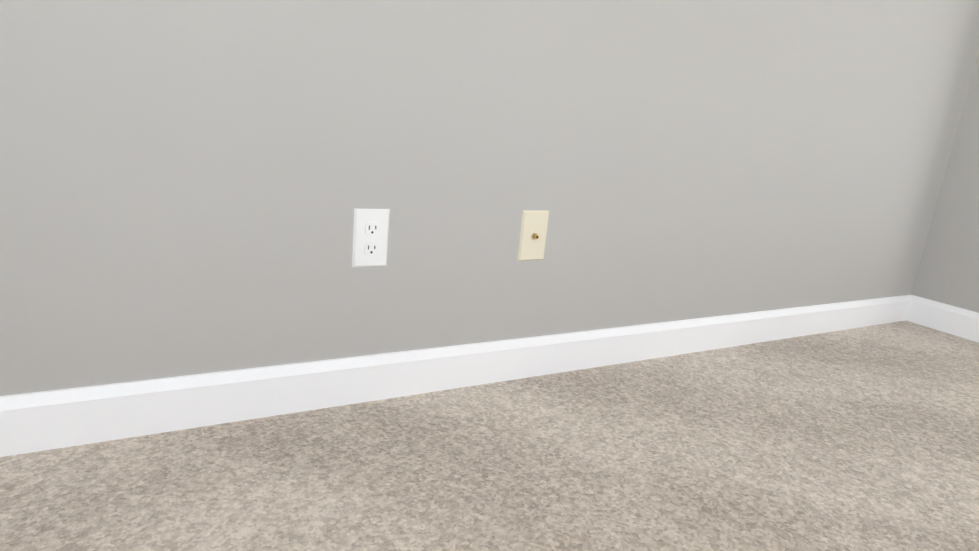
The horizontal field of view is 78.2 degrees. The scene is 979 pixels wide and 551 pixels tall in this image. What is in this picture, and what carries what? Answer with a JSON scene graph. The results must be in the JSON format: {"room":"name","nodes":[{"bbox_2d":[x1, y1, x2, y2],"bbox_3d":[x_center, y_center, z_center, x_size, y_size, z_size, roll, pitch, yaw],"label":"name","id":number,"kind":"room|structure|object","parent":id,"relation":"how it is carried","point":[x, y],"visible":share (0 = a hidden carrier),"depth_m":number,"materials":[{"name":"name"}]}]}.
{"room":"empty carpeted room","nodes":[
{"label":"empty carpeted room","id":0,"kind":"room"},
{"bbox_2d":[0,320,978,550],"bbox_3d":[1.657,0.819,0.335,6.720,0.100,4.400,-3,17,-30],"label":"floor","id":1,"kind":"structure","parent":0,"point":[866,438],"depth_m":1.21,"materials":[{"name":"carpet"}]},
{"bbox_2d":[0,0,978,395],"bbox_3d":[0.760,-0.883,1.765,6.620,2.300,0.150,-3,17,-30],"label":"wall","id":2,"kind":"structure","parent":0,"point":[188,186],"depth_m":1.37,"materials":[{"name":"grey paint"}]},
{"bbox_2d":[352,209,389,266],"bbox_3d":[-0.260,-0.081,1.327,0.080,0.131,0.008,-3,17,-30],"label":"duplex electrical outlet","id":3,"kind":"object","parent":2,"relation":"attached to","point":[370,236],"visible":1,"depth_m":1.32,"materials":[{"name":"white plastic"}]},
{"bbox_2d":[0,295,915,456],"bbox_3d":[0.357,0.210,1.775,3.363,0.112,0.015,-3,17,-30],"label":"baseboard","id":4,"kind":"structure","parent":2,"relation":"attached to","point":[46,420],"depth_m":1.40,"materials":[{"name":"white wood"}]},
{"bbox_2d":[517,210,548,260],"bbox_3d":[0.117,-0.100,1.535,0.080,0.131,0.018,-3,17,-30],"label":"outlet plate","id":5,"kind":"object","parent":2,"relation":"attached to","point":[533,232],"visible":1,"depth_m":1.53,"materials":[{"name":"beige plastic"}]},
{"bbox_2d":[911,54,978,312],"bbox_3d":[2.607,-0.751,1.271,0.130,2.640,2.540,-3,17,-30],"label":"wall","id":6,"kind":"structure","parent":0,"point":[948,271],"depth_m":2.43,"materials":[{"name":"grey paint"}]},
{"bbox_2d":[908,296,978,342],"bbox_3d":[2.439,0.477,1.528,0.015,0.112,2.515,-3,17,-30],"label":"baseboard","id":7,"kind":"structure","parent":6,"relation":"attached to","point":[960,322],"depth_m":2.47,"materials":[{"name":"white wood"}]}
]}

